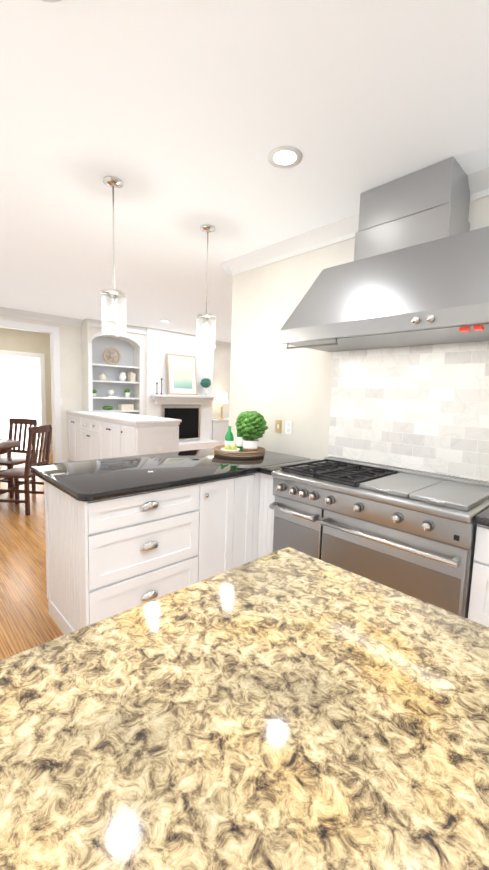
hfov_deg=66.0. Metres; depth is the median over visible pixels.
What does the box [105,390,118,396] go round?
vase
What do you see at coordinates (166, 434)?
base cabinet
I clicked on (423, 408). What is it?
tile backsplash
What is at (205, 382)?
potted plant
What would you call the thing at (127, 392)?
potted plant
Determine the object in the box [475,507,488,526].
countertop
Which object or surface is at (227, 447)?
bowl
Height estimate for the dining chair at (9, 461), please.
1.010 m
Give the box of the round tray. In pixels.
[213,445,264,458]
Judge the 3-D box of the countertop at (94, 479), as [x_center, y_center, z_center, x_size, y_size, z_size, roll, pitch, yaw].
[-0.377,0.228,2.765,1.898,0.038,1.077,-4,8,-44]
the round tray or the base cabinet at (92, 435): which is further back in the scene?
the base cabinet at (92, 435)
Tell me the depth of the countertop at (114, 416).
5.84 m
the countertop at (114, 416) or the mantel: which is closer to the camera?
the countertop at (114, 416)
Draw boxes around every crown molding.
[0,307,230,347]
[221,167,488,275]
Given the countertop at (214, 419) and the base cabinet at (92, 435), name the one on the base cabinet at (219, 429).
the countertop at (214, 419)
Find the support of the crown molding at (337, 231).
attached to the wall at (272, 379)
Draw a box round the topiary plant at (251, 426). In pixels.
[235,411,267,451]
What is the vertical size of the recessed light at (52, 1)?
0.005 m
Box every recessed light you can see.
[42,0,61,2]
[268,146,301,168]
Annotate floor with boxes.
[0,449,63,659]
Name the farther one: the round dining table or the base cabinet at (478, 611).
the round dining table
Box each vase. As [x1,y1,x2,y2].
[99,374,105,379]
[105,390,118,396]
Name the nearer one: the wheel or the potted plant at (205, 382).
the wheel
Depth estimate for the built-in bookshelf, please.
7.45 m
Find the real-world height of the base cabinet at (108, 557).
0.890 m
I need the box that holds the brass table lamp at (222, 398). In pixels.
[216,392,227,418]
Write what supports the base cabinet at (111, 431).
on the floor
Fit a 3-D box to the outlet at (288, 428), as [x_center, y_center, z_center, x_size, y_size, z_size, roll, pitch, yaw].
[0.390,-0.066,3.328,0.007,0.115,0.070,-4,8,-44]
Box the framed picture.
[166,353,196,394]
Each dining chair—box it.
[0,418,36,497]
[0,424,51,515]
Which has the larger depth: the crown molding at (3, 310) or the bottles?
the crown molding at (3, 310)
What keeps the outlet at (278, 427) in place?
attached to the wall at (272, 379)
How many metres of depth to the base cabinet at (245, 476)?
2.69 m
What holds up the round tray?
on the countertop at (94, 479)
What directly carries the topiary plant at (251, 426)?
on the round tray
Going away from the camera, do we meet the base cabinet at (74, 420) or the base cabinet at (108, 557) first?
the base cabinet at (108, 557)
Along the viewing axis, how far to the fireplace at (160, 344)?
8.15 m
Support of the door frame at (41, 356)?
attached to the wall at (20, 393)
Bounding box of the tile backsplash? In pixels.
[328,341,488,481]
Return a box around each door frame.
[0,319,61,469]
[0,350,52,449]
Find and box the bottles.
[225,426,242,450]
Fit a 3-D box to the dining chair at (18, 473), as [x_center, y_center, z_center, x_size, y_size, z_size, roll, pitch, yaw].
[-2.614,0.387,4.450,0.482,1.010,0.440,2,6,1]
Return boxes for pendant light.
[101,176,125,334]
[196,225,215,347]
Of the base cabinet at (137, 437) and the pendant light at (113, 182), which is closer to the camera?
the pendant light at (113, 182)
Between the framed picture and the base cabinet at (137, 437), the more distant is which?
the framed picture
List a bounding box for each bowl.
[102,406,112,409]
[221,444,239,451]
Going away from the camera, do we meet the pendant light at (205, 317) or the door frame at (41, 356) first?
the pendant light at (205, 317)
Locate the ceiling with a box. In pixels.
[0,0,488,342]
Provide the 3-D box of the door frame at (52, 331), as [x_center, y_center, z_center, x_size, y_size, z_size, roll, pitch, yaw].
[-3.829,-0.654,6.600,1.090,2.550,0.160,-4,8,-44]
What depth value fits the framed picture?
8.14 m
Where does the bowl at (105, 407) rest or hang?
in the built-in bookshelf
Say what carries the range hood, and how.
attached to the wall at (272, 379)
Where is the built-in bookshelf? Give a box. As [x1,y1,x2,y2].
[81,318,146,414]
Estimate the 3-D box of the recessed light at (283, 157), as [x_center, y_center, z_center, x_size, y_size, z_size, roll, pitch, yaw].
[0.221,-1.515,2.055,0.189,0.005,0.189,7,8,40]
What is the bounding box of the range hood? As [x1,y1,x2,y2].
[279,157,488,351]
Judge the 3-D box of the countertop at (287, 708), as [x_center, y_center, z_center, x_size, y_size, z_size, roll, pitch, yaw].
[0.164,0.477,0.553,1.000,0.042,1.097,-4,8,-44]
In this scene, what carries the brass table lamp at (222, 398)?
on the countertop at (214, 419)
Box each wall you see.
[0,315,230,461]
[0,328,51,449]
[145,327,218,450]
[229,196,488,459]
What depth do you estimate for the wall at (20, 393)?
8.53 m
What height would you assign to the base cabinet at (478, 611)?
0.890 m
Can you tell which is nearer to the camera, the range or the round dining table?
the range
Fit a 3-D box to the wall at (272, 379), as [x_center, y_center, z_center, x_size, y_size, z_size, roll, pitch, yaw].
[1.602,-0.108,2.159,0.140,2.740,4.950,-4,8,-44]
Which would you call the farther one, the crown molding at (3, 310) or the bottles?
the crown molding at (3, 310)
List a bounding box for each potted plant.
[125,388,129,397]
[200,378,210,395]
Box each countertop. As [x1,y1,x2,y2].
[0,547,488,869]
[31,448,323,500]
[66,410,181,421]
[212,418,228,421]
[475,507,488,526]
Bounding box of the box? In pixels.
[118,404,133,409]
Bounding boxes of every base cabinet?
[44,481,211,634]
[67,414,81,461]
[82,414,101,460]
[98,418,121,458]
[122,422,153,456]
[154,422,179,453]
[208,475,243,577]
[212,422,228,444]
[240,474,247,564]
[256,473,274,558]
[468,524,488,626]
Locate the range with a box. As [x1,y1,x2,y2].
[269,456,488,618]
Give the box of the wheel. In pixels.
[103,347,120,364]
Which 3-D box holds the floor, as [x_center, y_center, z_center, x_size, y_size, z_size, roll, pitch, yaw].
[-1.249,0.960,4.478,12.200,0.050,12.400,-4,8,-44]
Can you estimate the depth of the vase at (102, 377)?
7.23 m
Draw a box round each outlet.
[275,420,281,432]
[285,421,291,433]
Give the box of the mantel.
[149,394,217,440]
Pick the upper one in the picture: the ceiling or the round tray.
the ceiling
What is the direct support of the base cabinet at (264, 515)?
on the floor
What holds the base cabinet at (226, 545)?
on the floor
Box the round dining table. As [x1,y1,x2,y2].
[0,439,20,454]
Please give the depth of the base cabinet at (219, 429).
9.13 m
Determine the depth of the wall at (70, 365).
7.06 m
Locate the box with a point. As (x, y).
(120, 406)

